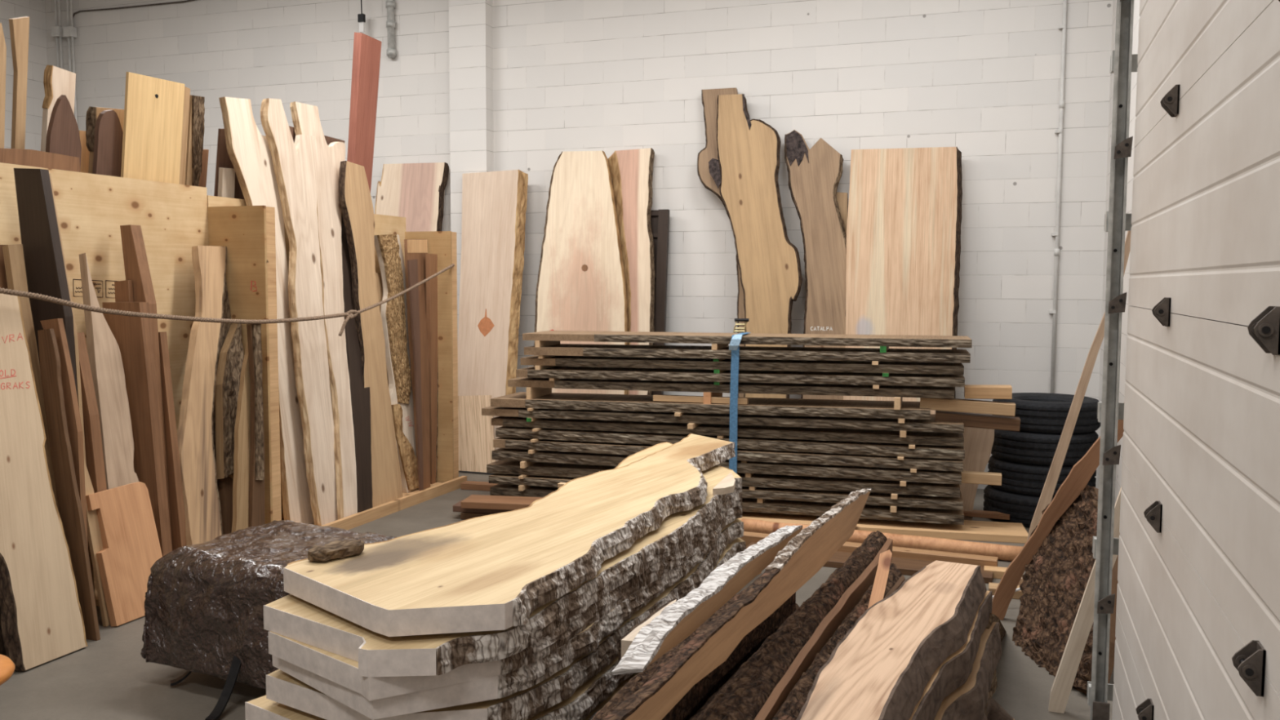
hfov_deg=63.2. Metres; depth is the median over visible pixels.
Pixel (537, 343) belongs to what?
stick
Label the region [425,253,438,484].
board
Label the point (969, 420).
timber
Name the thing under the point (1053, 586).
slab
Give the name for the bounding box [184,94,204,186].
bark slab
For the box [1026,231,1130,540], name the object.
lath
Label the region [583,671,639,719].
birch slab
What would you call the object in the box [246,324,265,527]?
board
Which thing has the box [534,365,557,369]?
stick
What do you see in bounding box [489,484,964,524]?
board
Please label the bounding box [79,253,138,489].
live edge slab
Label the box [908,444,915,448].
stick
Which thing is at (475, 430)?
board
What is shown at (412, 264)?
board
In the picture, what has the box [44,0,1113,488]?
wall
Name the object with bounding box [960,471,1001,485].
batten
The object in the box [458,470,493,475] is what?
bar
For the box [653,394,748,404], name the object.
batten
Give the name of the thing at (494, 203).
live edge slab
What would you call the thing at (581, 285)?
live edge slab
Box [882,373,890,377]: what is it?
stick
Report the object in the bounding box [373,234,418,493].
slab
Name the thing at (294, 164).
live edge slab
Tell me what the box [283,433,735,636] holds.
birch slab
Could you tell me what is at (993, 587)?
offcut
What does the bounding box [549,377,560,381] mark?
stick
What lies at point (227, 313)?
bark slab
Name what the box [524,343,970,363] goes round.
board
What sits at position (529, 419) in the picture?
stick
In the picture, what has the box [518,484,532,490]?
stick
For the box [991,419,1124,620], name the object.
board
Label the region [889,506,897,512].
stick
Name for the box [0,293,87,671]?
live edge slab
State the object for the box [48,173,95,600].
board
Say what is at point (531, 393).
stick
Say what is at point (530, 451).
stick
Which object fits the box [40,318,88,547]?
plank
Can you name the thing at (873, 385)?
stick
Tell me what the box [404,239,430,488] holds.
board
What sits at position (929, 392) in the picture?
board
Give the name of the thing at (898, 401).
stick
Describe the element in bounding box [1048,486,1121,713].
board
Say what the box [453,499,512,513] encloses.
board
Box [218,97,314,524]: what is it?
live edge slab
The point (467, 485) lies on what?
skid
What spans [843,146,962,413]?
live edge slab
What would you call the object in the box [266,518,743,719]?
birch slab
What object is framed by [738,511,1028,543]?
wooden beam
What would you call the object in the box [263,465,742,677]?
birch slab
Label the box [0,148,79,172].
plank
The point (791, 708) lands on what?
bark flitch
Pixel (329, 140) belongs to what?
panel
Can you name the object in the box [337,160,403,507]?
live edge slab
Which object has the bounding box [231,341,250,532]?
board
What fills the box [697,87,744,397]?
live edge slab
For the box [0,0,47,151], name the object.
wood planks
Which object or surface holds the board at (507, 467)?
on the board at (768, 493)
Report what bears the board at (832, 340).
on the stick at (714, 346)
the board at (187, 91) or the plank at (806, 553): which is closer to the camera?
the plank at (806, 553)
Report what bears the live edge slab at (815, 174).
on the floor
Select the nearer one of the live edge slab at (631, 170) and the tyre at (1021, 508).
the tyre at (1021, 508)
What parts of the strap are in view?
handle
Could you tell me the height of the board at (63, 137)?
2.828 m
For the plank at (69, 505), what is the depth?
5.15 m
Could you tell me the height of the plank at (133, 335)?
1.622 m
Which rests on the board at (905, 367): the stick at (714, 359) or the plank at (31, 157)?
the stick at (714, 359)
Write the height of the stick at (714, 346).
0.047 m
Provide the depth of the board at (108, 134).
6.20 m
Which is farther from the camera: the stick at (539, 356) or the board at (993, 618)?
the stick at (539, 356)
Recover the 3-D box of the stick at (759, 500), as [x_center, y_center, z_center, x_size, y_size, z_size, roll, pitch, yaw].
[0.945,1.020,7.886,0.040,0.039,0.444,1,4,16]
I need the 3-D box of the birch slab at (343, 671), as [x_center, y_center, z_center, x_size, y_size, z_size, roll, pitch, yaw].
[-0.162,0.853,4.635,0.965,0.074,3.384,3,5,29]
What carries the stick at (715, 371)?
on the board at (562, 372)
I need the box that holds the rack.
[0,162,466,606]
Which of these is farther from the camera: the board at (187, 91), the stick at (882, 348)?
the stick at (882, 348)
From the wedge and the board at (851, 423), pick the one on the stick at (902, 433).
the board at (851, 423)
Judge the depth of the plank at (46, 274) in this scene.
5.32 m
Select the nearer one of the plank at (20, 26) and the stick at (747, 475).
the plank at (20, 26)
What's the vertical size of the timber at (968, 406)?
0.112 m
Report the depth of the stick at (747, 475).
7.69 m
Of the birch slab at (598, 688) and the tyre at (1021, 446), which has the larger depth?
the tyre at (1021, 446)
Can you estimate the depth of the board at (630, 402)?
7.77 m
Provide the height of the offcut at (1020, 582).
0.040 m
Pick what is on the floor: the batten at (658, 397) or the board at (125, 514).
the board at (125, 514)
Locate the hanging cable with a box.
[357,0,365,32]
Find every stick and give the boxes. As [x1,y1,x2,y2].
[518,474,529,479]
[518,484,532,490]
[520,461,537,468]
[526,386,551,399]
[526,417,541,422]
[527,408,539,410]
[528,449,539,453]
[530,438,542,442]
[532,427,543,431]
[534,340,559,346]
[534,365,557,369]
[537,355,557,358]
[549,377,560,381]
[557,482,566,487]
[674,412,685,416]
[687,422,701,429]
[703,391,722,404]
[711,343,728,350]
[713,358,724,361]
[714,369,727,373]
[714,382,724,385]
[717,435,726,439]
[745,473,754,477]
[749,486,756,489]
[757,498,765,503]
[871,360,879,364]
[872,384,880,388]
[880,346,888,352]
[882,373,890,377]
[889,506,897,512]
[891,493,897,499]
[893,396,902,409]
[897,418,905,423]
[897,456,903,459]
[899,431,906,437]
[899,480,906,486]
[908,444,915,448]
[910,468,916,472]
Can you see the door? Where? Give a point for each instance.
(1197, 629)
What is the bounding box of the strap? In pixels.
[728,318,751,474]
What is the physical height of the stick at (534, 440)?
0.019 m
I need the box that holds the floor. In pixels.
[0,471,1114,719]
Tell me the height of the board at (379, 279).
1.819 m
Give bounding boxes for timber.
[739,531,998,566]
[741,518,1022,561]
[867,549,892,608]
[920,397,1015,416]
[934,410,1020,431]
[964,384,1012,399]
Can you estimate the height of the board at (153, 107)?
3.029 m
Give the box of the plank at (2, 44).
[0,22,6,148]
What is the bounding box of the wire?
[72,0,195,18]
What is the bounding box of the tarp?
[140,520,396,688]
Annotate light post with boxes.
[217,167,235,198]
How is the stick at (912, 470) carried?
on the board at (500, 454)
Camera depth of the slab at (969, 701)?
3.72 m
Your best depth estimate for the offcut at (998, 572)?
6.32 m
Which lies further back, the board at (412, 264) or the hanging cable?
the hanging cable
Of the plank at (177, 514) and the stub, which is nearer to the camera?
the stub
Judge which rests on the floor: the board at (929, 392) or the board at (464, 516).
the board at (464, 516)
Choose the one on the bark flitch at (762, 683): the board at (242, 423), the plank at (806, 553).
the plank at (806, 553)
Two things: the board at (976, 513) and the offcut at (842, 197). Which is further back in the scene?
the offcut at (842, 197)
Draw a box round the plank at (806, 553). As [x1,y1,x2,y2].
[601,488,871,719]
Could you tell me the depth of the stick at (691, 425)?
7.70 m
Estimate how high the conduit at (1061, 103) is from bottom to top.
5.480 m
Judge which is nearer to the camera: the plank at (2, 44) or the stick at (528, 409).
the plank at (2, 44)
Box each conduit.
[385,0,396,58]
[1048,0,1066,393]
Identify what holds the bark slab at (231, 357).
on the board at (224, 485)
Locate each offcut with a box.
[198,149,208,187]
[836,191,847,234]
[983,565,1007,578]
[988,582,1022,599]
[1017,577,1022,585]
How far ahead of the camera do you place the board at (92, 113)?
6.25 m
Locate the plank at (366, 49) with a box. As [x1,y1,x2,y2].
[346,32,381,192]
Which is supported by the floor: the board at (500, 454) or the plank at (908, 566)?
the plank at (908, 566)
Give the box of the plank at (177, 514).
[158,331,186,551]
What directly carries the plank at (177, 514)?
on the rack
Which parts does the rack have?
board, panel, post, panel, board, rail, post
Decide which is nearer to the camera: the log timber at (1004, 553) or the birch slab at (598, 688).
the birch slab at (598, 688)
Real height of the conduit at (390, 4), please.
1.431 m
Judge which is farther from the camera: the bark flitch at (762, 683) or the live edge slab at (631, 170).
the live edge slab at (631, 170)
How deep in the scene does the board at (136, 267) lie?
6.02 m
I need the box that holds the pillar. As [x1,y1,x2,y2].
[448,0,493,343]
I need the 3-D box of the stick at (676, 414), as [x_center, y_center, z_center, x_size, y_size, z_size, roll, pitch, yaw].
[0.348,0.387,7.966,0.040,0.024,0.530,1,4,16]
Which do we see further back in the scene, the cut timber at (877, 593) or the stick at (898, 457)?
the stick at (898, 457)
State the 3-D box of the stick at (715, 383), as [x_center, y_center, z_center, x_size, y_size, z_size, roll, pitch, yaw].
[0.628,0.156,7.914,0.041,0.026,0.444,1,4,16]
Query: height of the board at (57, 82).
3.050 m
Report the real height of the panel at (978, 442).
0.722 m
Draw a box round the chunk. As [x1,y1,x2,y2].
[307,539,364,561]
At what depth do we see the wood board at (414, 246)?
8.82 m
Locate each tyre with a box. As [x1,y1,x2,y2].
[983,484,1053,527]
[987,454,1096,497]
[991,429,1097,465]
[992,392,1100,433]
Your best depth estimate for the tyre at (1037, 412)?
7.60 m
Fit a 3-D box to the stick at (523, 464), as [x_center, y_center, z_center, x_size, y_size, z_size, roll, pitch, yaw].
[-0.844,0.800,8.357,0.035,0.048,0.530,1,4,16]
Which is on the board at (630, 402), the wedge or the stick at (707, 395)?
the stick at (707, 395)
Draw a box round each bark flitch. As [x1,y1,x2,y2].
[591,579,795,719]
[683,603,799,719]
[688,657,750,719]
[697,530,893,719]
[772,563,905,719]
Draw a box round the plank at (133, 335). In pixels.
[102,302,172,556]
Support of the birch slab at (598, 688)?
on the birch slab at (600, 706)
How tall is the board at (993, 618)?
0.714 m
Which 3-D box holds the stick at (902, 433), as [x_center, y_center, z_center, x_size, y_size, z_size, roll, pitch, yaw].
[1.914,0.505,7.548,0.042,0.043,0.490,1,4,16]
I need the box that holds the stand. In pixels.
[170,655,240,719]
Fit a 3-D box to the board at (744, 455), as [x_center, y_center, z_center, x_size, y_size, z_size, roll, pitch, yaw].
[0.614,0.683,7.966,3.540,0.068,0.559,1,4,16]
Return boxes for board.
[0,244,8,288]
[2,244,58,511]
[40,65,75,151]
[45,94,81,167]
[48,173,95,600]
[79,130,89,173]
[85,106,124,173]
[85,481,162,626]
[92,109,123,177]
[114,280,133,302]
[120,71,184,184]
[120,224,172,546]
[178,86,190,184]
[217,475,233,534]
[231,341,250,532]
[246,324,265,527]
[375,272,388,383]
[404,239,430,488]
[407,239,427,253]
[407,259,423,491]
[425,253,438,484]
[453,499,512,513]
[457,395,496,472]
[460,494,542,510]
[460,511,493,519]
[481,406,964,432]
[486,460,959,497]
[488,473,963,510]
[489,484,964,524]
[490,391,930,419]
[491,416,964,446]
[491,448,961,484]
[493,436,963,471]
[495,426,964,459]
[507,377,954,398]
[515,365,964,386]
[520,355,964,374]
[522,330,972,347]
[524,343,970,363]
[650,208,669,395]
[963,510,1009,519]
[986,613,1006,642]
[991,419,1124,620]
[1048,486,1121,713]
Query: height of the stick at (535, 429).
0.018 m
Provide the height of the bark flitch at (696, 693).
0.182 m
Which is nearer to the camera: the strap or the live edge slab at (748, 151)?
the strap
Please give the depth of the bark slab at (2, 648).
4.82 m
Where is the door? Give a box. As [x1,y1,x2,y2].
[1111,0,1279,719]
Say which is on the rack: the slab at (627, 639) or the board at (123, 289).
the board at (123, 289)
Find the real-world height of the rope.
0.541 m
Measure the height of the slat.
1.300 m
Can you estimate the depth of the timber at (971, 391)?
7.29 m
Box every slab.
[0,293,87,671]
[0,606,6,656]
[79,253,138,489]
[177,245,226,545]
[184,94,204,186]
[212,278,232,487]
[214,323,244,479]
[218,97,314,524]
[244,537,746,719]
[260,97,337,525]
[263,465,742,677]
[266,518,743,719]
[268,492,742,701]
[272,505,742,719]
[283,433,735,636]
[289,101,357,519]
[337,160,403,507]
[341,213,372,512]
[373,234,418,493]
[374,162,448,231]
[457,169,528,461]
[533,151,627,394]
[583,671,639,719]
[607,147,654,395]
[611,524,802,675]
[614,442,672,468]
[617,597,677,662]
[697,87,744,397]
[708,93,802,398]
[784,129,846,399]
[795,560,986,719]
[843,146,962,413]
[909,591,992,719]
[933,622,1001,719]
[1012,484,1118,694]
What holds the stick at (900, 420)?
on the board at (851, 423)
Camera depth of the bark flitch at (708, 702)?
3.70 m
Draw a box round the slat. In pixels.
[84,459,111,626]
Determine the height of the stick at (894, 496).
0.031 m
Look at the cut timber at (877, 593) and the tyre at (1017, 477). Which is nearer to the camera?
the cut timber at (877, 593)
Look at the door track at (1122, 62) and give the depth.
3.66 m
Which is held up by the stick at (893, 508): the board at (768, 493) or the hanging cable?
the board at (768, 493)
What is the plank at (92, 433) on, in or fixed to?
on the rack
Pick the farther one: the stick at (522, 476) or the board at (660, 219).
the board at (660, 219)
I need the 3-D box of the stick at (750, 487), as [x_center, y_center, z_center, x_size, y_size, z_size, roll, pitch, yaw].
[0.887,0.931,7.896,0.040,0.026,0.444,1,4,16]
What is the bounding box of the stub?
[982,697,1013,719]
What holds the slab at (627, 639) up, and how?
on the bark flitch at (696, 693)
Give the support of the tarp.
on the stand
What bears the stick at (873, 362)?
on the board at (905, 367)
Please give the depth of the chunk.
3.68 m
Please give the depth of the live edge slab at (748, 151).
9.26 m
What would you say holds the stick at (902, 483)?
on the board at (507, 467)
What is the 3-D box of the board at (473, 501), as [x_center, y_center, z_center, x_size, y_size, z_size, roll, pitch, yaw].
[-0.761,1.075,7.774,1.112,0.050,0.260,1,4,9]
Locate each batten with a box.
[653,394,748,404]
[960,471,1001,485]
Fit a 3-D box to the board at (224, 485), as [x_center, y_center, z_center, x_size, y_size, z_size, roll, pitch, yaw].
[-2.590,0.983,6.532,0.105,0.540,0.263,-1,4,-10]
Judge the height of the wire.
0.277 m
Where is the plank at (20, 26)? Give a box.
[8,16,29,149]
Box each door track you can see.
[1086,0,1137,719]
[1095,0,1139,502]
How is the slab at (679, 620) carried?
on the plank at (806, 553)
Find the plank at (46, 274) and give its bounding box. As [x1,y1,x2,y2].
[13,168,77,396]
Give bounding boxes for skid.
[460,480,497,491]
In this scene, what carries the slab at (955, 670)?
on the slab at (969, 701)
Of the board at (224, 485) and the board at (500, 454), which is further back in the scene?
the board at (500, 454)
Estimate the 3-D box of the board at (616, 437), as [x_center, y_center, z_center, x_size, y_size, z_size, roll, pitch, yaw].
[0.630,0.599,7.979,3.537,0.070,0.546,1,4,16]
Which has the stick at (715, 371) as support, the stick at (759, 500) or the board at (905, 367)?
the board at (905, 367)
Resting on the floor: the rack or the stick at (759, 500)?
the rack
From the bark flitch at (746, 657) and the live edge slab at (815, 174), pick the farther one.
the live edge slab at (815, 174)
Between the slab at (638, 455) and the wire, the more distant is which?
the wire
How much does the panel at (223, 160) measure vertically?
2.827 m
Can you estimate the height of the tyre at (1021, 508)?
0.231 m
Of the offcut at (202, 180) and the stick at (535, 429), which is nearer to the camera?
the offcut at (202, 180)
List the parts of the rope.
cord, cord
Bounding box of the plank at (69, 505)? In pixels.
[37,328,100,640]
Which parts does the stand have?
leg, leg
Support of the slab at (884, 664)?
on the slab at (955, 670)
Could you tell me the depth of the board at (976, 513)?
7.71 m
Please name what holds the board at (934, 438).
on the stick at (718, 437)
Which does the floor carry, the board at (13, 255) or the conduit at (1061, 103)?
the board at (13, 255)
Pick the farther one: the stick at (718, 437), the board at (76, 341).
the stick at (718, 437)
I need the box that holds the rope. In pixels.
[0,263,454,336]
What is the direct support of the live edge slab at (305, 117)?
on the rack
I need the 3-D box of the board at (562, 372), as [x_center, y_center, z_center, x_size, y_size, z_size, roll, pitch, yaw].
[0.709,0.113,7.909,3.345,0.063,0.542,1,4,16]
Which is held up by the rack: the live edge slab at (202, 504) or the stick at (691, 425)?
the live edge slab at (202, 504)
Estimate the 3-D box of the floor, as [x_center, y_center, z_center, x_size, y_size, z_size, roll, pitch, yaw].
[-3.796,1.448,4.335,11.460,0.001,13.452,2,4,19]
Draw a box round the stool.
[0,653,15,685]
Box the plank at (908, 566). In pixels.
[746,542,993,583]
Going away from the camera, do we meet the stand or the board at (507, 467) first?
the stand
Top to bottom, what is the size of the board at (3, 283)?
1.923 m
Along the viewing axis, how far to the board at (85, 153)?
6.37 m
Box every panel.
[213,128,244,199]
[288,125,344,145]
[959,426,994,520]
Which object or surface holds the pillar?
attached to the wall
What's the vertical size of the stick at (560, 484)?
0.021 m
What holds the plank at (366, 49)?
on the floor
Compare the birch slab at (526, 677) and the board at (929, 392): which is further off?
the board at (929, 392)
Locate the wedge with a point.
(727, 485)
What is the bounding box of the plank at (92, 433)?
[77,332,106,493]
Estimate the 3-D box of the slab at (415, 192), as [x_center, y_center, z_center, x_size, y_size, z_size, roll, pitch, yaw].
[-2.386,-0.506,10.570,0.828,2.988,0.393,2,4,19]
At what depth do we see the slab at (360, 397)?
7.90 m
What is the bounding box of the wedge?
[712,471,735,495]
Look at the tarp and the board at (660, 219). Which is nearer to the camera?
the tarp
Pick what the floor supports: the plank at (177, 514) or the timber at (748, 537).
the timber at (748, 537)

